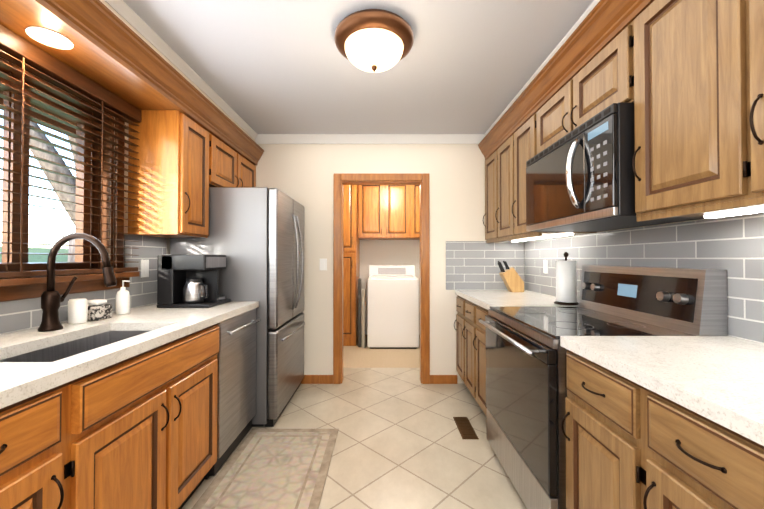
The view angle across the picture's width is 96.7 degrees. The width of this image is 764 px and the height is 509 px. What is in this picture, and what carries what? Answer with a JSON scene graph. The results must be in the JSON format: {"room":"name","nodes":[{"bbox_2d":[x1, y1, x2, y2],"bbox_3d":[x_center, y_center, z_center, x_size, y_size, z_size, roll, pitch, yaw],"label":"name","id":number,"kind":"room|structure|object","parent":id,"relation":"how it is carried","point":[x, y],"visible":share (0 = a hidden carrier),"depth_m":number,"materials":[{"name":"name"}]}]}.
{"room":"kitchen","nodes":[
{"label":"kitchen","id":0,"kind":"room"},
{"bbox_2d":[0,57,169,334],"bbox_3d":[-1.653,0.021,0.696,0.160,2.440,5.320,0,-1,0],"label":"wall","id":1,"kind":"structure","parent":0,"point":[126,207],"depth_m":2.08,"materials":[{"name":"beige paint"}]},
{"bbox_2d":[0,90,75,138],"bbox_3d":[-2.133,-1.083,1.283,0.799,0.220,6.170,0,-1,0],"label":"eave","id":2,"kind":"object","parent":1,"relation":"attached to","point":[50,121],"depth_m":2.53,"materials":[{"name":"brown"}]},
{"bbox_2d":[0,56,138,301],"bbox_3d":[-1.612,-0.348,1.103,0.239,1.075,1.986,0,-1,0],"label":"window","id":3,"kind":"structure","parent":1,"relation":"in","point":[17,288],"depth_m":1.77,"materials":[{"name":"brown wood"}]},
{"bbox_2d":[0,24,140,277],"bbox_3d":[-1.519,-0.405,1.102,0.064,0.992,1.984,0,-1,0],"label":"window blinds","id":4,"kind":"object","parent":3,"relation":"attached to","point":[23,53],"visible":0.98,"depth_m":1.58,"materials":[{"name":"brown wood"}]},
{"bbox_2d":[0,234,165,333],"bbox_3d":[-1.570,0.086,0.328,0.008,0.460,4.265,0,-1,0],"label":"backsplash","id":5,"kind":"structure","parent":1,"relation":"attached to","point":[15,315],"depth_m":2.07,"materials":[{"name":"grey tile"}]},
{"bbox_2d":[141,260,148,277],"bbox_3d":[-1.559,0.092,2.235,0.008,0.116,0.072,0,-1,0],"label":"electrical outlet","id":6,"kind":"object","parent":5,"relation":"attached to","point":[144,268],"visible":1,"depth_m":2.23,"materials":[{"name":"white plastic"}]},
{"bbox_2d":[128,110,211,237],"bbox_3d":[-1.406,-0.508,2.280,0.329,0.770,0.358,0,-1,0],"label":"upper cabinet","id":7,"kind":"object","parent":1,"relation":"attached to","point":[184,163],"depth_m":2.10,"materials":[{"name":"brown wood"}]},
{"bbox_2d":[212,135,255,186],"bbox_3d":[-1.405,-0.701,2.912,0.329,0.370,0.902,0,-1,0],"label":"upper cabinet","id":8,"kind":"object","parent":1,"relation":"attached to","point":[229,168],"depth_m":2.77,"materials":[{"name":"brown wood"}]},
{"bbox_2d":[182,335,526,508],"bbox_3d":[-0.082,1.283,1.821,3.380,0.060,7.600,0,-1,0],"label":"floor","id":9,"kind":"structure","parent":0,"point":[400,443],"depth_m":2.31,"materials":[{"name":"tile"}]},
{"bbox_2d":[0,378,79,508],"bbox_3d":[-1.232,0.801,0.748,0.666,0.880,0.460,0,-1,0],"label":"base cabinet","id":10,"kind":"object","parent":9,"relation":"on","point":[39,433],"depth_m":0.90,"materials":[{"name":"brown wood"}]},
{"bbox_2d":[0,301,258,408],"bbox_3d":[-1.229,0.431,0.323,0.671,0.230,4.264,0,-1,0],"label":"countertop","id":11,"kind":"structure","parent":10,"relation":"on","point":[34,361],"depth_m":1.36,"materials":[{"name":"stone"}]},
{"bbox_2d":[38,233,116,331],"bbox_3d":[-1.326,0.117,1.507,0.322,0.423,0.125,0,-1,0],"label":"faucet","id":12,"kind":"object","parent":11,"relation":"on","point":[51,298],"visible":1,"depth_m":1.47,"materials":[{"name":"brown metal"}]},
{"bbox_2d":[68,298,111,323],"bbox_3d":[-1.462,0.271,1.693,0.100,0.118,0.181,0,-1,0],"label":"sink caddy","id":13,"kind":"object","parent":11,"relation":"on","point":[82,310],"visible":1,"depth_m":1.66,"materials":[{"name":"white ceramic"}]},
{"bbox_2d":[116,280,129,314],"bbox_3d":[-1.450,0.239,1.903,0.067,0.188,0.064,0,-1,0],"label":"soap dispenser","id":14,"kind":"object","parent":11,"relation":"on","point":[122,301],"visible":1,"depth_m":1.88,"materials":[{"name":"white plastic"}]},
{"bbox_2d":[157,255,230,307],"bbox_3d":[-1.246,0.169,2.279,0.330,0.335,0.310,0,-1,0],"label":"coffee maker","id":15,"kind":"object","parent":11,"relation":"on","point":[187,281],"visible":1,"depth_m":2.15,"materials":[{"name":"black plastic"}]},
{"bbox_2d":[72,359,217,508],"bbox_3d":[-1.224,0.919,1.426,0.679,0.660,0.899,0,-1,0],"label":"base cabinet","id":16,"kind":"object","parent":9,"relation":"on","point":[138,431],"depth_m":1.29,"materials":[{"name":"brown wood"}]},
{"bbox_2d":[204,308,259,479],"bbox_3d":[-1.186,0.819,2.167,0.652,0.875,0.542,0,-1,0],"label":"dishwasher","id":17,"kind":"object","parent":9,"relation":"on","point":[236,394],"visible":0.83,"depth_m":2.10,"materials":[{"name":"silver metal"}]},
{"bbox_2d":[170,187,304,426],"bbox_3d":[-1.114,0.389,2.902,0.852,1.750,0.880,0,-1,0],"label":"fridge","id":18,"kind":"object","parent":9,"relation":"on","point":[256,236],"visible":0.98,"depth_m":2.47,"materials":[{"name":"grey metal"}]},
{"bbox_2d":[192,429,338,508],"bbox_3d":[-0.623,1.235,0.707,0.620,0.010,3.470,0,-1,0],"label":"rug","id":19,"kind":"object","parent":9,"relation":"on","point":[275,469],"visible":1,"depth_m":1.94,"materials":[{"name":"beige fabric"}]},
{"bbox_2d":[343,185,359,345],"bbox_3d":[-0.701,0.068,5.109,0.675,2.439,0.748,0,-1,0],"label":"cabinet","id":20,"kind":"object","parent":9,"relation":"on","point":[351,267],"visible":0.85,"depth_m":4.77,"materials":[{"name":"brown wood"}]},
{"bbox_2d":[358,278,364,347],"bbox_3d":[-0.283,0.808,4.706,0.090,0.950,0.100,0,-1,0],"label":"ironing board","id":21,"kind":"object","parent":9,"relation":"on","point":[359,315],"visible":1,"depth_m":4.67,"materials":[{"name":"grey metal"}]},
{"bbox_2d":[367,265,418,348],"bbox_3d":[0.152,0.726,4.947,0.700,1.120,0.700,0,-1,0],"label":"washer","id":22,"kind":"object","parent":9,"relation":"on","point":[392,306],"visible":1,"depth_m":4.60,"materials":[{"name":"white metal"}]},
{"bbox_2d":[454,295,461,378],"bbox_3d":[1.063,0.827,3.168,0.676,0.880,0.348,0,-1,0],"label":"base cabinet","id":23,"kind":"object","parent":9,"relation":"on","point":[458,320],"depth_m":3.22,"materials":[{"name":"brown wood"}]},
{"bbox_2d":[455,290,763,445],"bbox_3d":[1.057,0.341,0.765,0.681,0.040,5.151,0,-1,0],"label":"countertop","id":24,"kind":"structure","parent":23,"relation":"on","point":[719,380],"depth_m":1.01,"materials":[{"name":"stone"}]},
{"bbox_2d":[498,261,523,291],"bbox_3d":[1.190,0.201,3.161,0.228,0.291,0.090,0,-1,0],"label":"knife block","id":25,"kind":"object","parent":24,"relation":"on","point":[513,281],"visible":1,"depth_m":3.12,"materials":[{"name":"brown wood"}]},
{"bbox_2d":[554,252,578,304],"bbox_3d":[1.259,0.160,2.321,0.150,0.355,0.150,0,-1,0],"label":"paper towel","id":26,"kind":"object","parent":24,"relation":"on","point":[566,282],"visible":0.96,"depth_m":2.27,"materials":[{"name":"white paper"}]},
{"bbox_2d":[453,417,478,438],"bbox_3d":[0.604,1.256,2.470,0.110,0.006,0.320,0,-1,0],"label":"floor vent","id":27,"kind":"object","parent":9,"relation":"in","point":[465,428],"visible":1,"depth_m":2.45,"materials":[{"name":"brown metal"}]},
{"bbox_2d":[462,298,473,396],"bbox_3d":[1.063,0.823,2.819,0.676,0.880,0.350,0,-1,0],"label":"base cabinet","id":28,"kind":"object","parent":9,"relation":"on","point":[467,306],"depth_m":2.86,"materials":[{"name":"brown wood"}]},
{"bbox_2d":[474,304,487,416],"bbox_3d":[1.062,0.819,2.431,0.676,0.880,0.426,0,-1,0],"label":"base cabinet","id":29,"kind":"object","parent":9,"relation":"on","point":[479,312],"depth_m":2.51,"materials":[{"name":"brown wood"}]},
{"bbox_2d":[562,349,629,508],"bbox_3d":[1.060,0.806,1.155,0.676,0.880,0.411,0,-1,0],"label":"base cabinet","id":30,"kind":"object","parent":9,"relation":"on","point":[597,401],"depth_m":1.15,"materials":[{"name":"brown wood"}]},
{"bbox_2d":[479,265,727,508],"bbox_3d":[1.006,0.660,1.791,0.779,1.185,0.848,0,-1,0],"label":"range","id":31,"kind":"object","parent":9,"relation":"on","point":[526,389],"visible":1,"depth_m":1.58,"materials":[{"name":"silver metal"}]},
{"bbox_2d":[630,381,763,508],"bbox_3d":[1.060,0.802,0.767,0.676,0.880,0.365,0,-1,0],"label":"base cabinet","id":32,"kind":"object","parent":9,"relation":"on","point":[631,444],"depth_m":0.81,"materials":[{"name":"brown wood"}]},
{"bbox_2d":[123,0,593,133],"bbox_3d":[-0.082,-1.227,1.847,3.380,0.080,7.600,0,-1,0],"label":"ceiling","id":33,"kind":"structure","parent":0,"point":[287,67],"depth_m":2.06,"materials":[{"name":"white paint"}]},
{"bbox_2d":[0,0,263,164],"bbox_3d":[-1.371,-1.052,0.782,0.402,0.293,5.168,0,-1,0],"label":"soffit","id":34,"kind":"structure","parent":33,"relation":"attached to","point":[122,49],"depth_m":1.67,"materials":[{"name":"brown wood"}]},
{"bbox_2d":[334,9,413,71],"bbox_3d":[-0.042,-1.083,1.826,0.424,0.208,0.424,0,-1,0],"label":"ceiling light","id":35,"kind":"object","parent":33,"relation":"attached to","point":[374,40],"visible":1,"depth_m":1.71,"materials":[{"name":"white glass"}]},
{"bbox_2d":[255,144,524,382],"bbox_3d":[-0.080,0.050,3.414,3.380,2.440,0.120,0,-1,0],"label":"wall","id":36,"kind":"structure","parent":0,"point":[302,174],"depth_m":3.36,"materials":[{"name":"beige paint"}]},
{"bbox_2d":[320,259,326,269],"bbox_3d":[-0.580,0.099,3.349,0.072,0.116,0.009,0,-1,0],"label":"light switch","id":37,"kind":"object","parent":36,"relation":"attached to","point":[323,264],"visible":1,"depth_m":3.35,"materials":[{"name":"white plastic"}]},
{"bbox_2d":[255,134,484,143],"bbox_3d":[-0.130,-1.134,3.334,2.320,0.074,0.064,0,-1,0],"label":"crown molding","id":38,"kind":"structure","parent":36,"relation":"attached to","point":[368,138],"depth_m":3.32,"materials":[{"name":"white"}]},
{"bbox_2d":[301,375,456,383],"bbox_3d":[-0.040,1.226,3.334,1.560,0.085,0.014,0,-1,0],"label":"baseboard","id":39,"kind":"structure","parent":36,"relation":"attached to","point":[328,379],"depth_m":3.33,"materials":[{"name":"brown wood"}]},
{"bbox_2d":[333,173,429,383],"bbox_3d":[-0.005,0.235,3.412,0.946,2.068,0.156,0,-1,0],"label":"door frame","id":40,"kind":"structure","parent":36,"relation":"attached to","point":[341,180],"depth_m":3.34,"materials":[{"name":"brown wood"}]},
{"bbox_2d":[446,241,523,289],"bbox_3d":[1.015,0.109,3.347,0.770,0.479,0.009,0,-1,0],"label":"backsplash","id":41,"kind":"structure","parent":36,"relation":"attached to","point":[470,265],"depth_m":3.34,"materials":[{"name":"grey tile"}]},
{"bbox_2d":[482,132,529,242],"bbox_3d":[1.209,-0.610,3.169,0.400,0.955,0.380,0,-1,0],"label":"upper cabinet","id":42,"kind":"object","parent":36,"relation":"attached to","point":[488,144],"depth_m":3.19,"materials":[{"name":"brown wood"}]},
{"bbox_2d":[360,240,419,334],"bbox_3d":[-0.017,0.072,5.559,2.300,2.440,0.150,0,-1,0],"label":"wall","id":43,"kind":"structure","parent":0,"point":[389,252],"depth_m":5.47,"materials":[{"name":"white paint"}]},
{"bbox_2d":[358,185,409,239],"bbox_3d":[0.030,-0.695,5.246,0.775,0.909,0.489,0,-1,0],"label":"upper cabinet","id":44,"kind":"object","parent":43,"relation":"attached to","point":[388,212],"depth_m":5.00,"materials":[{"name":"brown wood"}]},
{"bbox_2d":[410,185,419,239],"bbox_3d":[0.604,-0.695,5.245,0.373,0.909,0.489,0,-1,0],"label":"upper cabinet","id":45,"kind":"object","parent":43,"relation":"attached to","point":[414,189],"depth_m":5.00,"materials":[{"name":"brown wood"}]},
{"bbox_2d":[531,217,763,343],"bbox_3d":[1.467,0.021,0.692,0.120,2.440,5.320,0,-1,0],"label":"wall","id":46,"kind":"structure","parent":0,"point":[663,224],"depth_m":1.69,"materials":[{"name":"beige paint"}]},
{"bbox_2d":[494,116,509,239],"bbox_3d":[1.209,-0.614,2.794,0.400,0.955,0.370,0,-1,0],"label":"upper cabinet","id":47,"kind":"object","parent":46,"relation":"attached to","point":[501,134],"depth_m":2.85,"materials":[{"name":"brown wood"}]},
{"bbox_2d":[510,92,596,239],"bbox_3d":[1.208,-0.618,2.421,0.400,0.955,0.377,0,-1,0],"label":"upper cabinet","id":48,"kind":"object","parent":46,"relation":"attached to","point":[521,152],"depth_m":2.48,"materials":[{"name":"brown wood"}]},
{"bbox_2d":[530,0,625,155],"bbox_3d":[1.208,-0.862,1.807,0.400,0.480,0.856,0,-1,0],"label":"upper cabinet","id":49,"kind":"object","parent":46,"relation":"attached to","point":[583,81],"depth_m":1.71,"materials":[{"name":"brown wood"}]},
{"bbox_2d":[526,102,704,231],"bbox_3d":[1.141,-0.384,1.802,0.531,0.463,0.846,0,-1,0],"label":"microwave","id":50,"kind":"object","parent":49,"relation":"attached to","point":[581,178],"visible":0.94,"depth_m":1.58,"materials":[{"name":"black plastic"}]},
{"bbox_2d":[524,213,763,342],"bbox_3d":[1.402,0.081,0.771,0.008,0.479,5.159,0,-1,0],"label":"backsplash","id":51,"kind":"structure","parent":46,"relation":"attached to","point":[733,246],"depth_m":1.56,"materials":[{"name":"grey tile"}]},
{"bbox_2d":[543,260,547,273],"bbox_3d":[1.397,0.104,2.902,0.008,0.116,0.072,0,-1,0],"label":"electrical outlet","id":52,"kind":"object","parent":51,"relation":"attached to","point":[545,266],"visible":1,"depth_m":2.89,"materials":[{"name":"white plastic"}]},
{"bbox_2d":[622,0,763,219],"bbox_3d":[1.207,-0.632,1.161,0.400,0.955,0.430,0,-1,0],"label":"upper cabinet","id":53,"kind":"object","parent":46,"relation":"attached to","point":[686,77],"depth_m":1.15,"materials":[{"name":"brown wood"}]},
{"bbox_2d":[730,0,763,203],"bbox_3d":[1.206,-0.636,0.734,0.400,0.955,0.425,0,-1,0],"label":"upper cabinet","id":54,"kind":"object","parent":46,"relation":"attached to","point":[748,14],"depth_m":0.95,"materials":[{"name":"brown wood"}]},
{"label":"outside","id":55,"kind":"structure","parent":0,"visible":0},
{"bbox_2d":[0,247,67,262],"bbox_3d":[-23.412,0.339,9.910,43.200,3.200,100.000,0,-1,0],"label":"ground","id":56,"kind":"structure","parent":55,"point":[42,258],"depth_m":30.28,"materials":[{"name":"green plant"}]},
{"bbox_2d":[29,121,75,261],"bbox_3d":[-6.741,-2.619,7.136,5.998,8.986,4.773,0,-1,0],"label":"tree","id":57,"kind":"object","parent":56,"relation":"on","point":[59,178],"visible":0.04,"depth_m":6.89,"materials":[{"name":"plant"}]}
]}

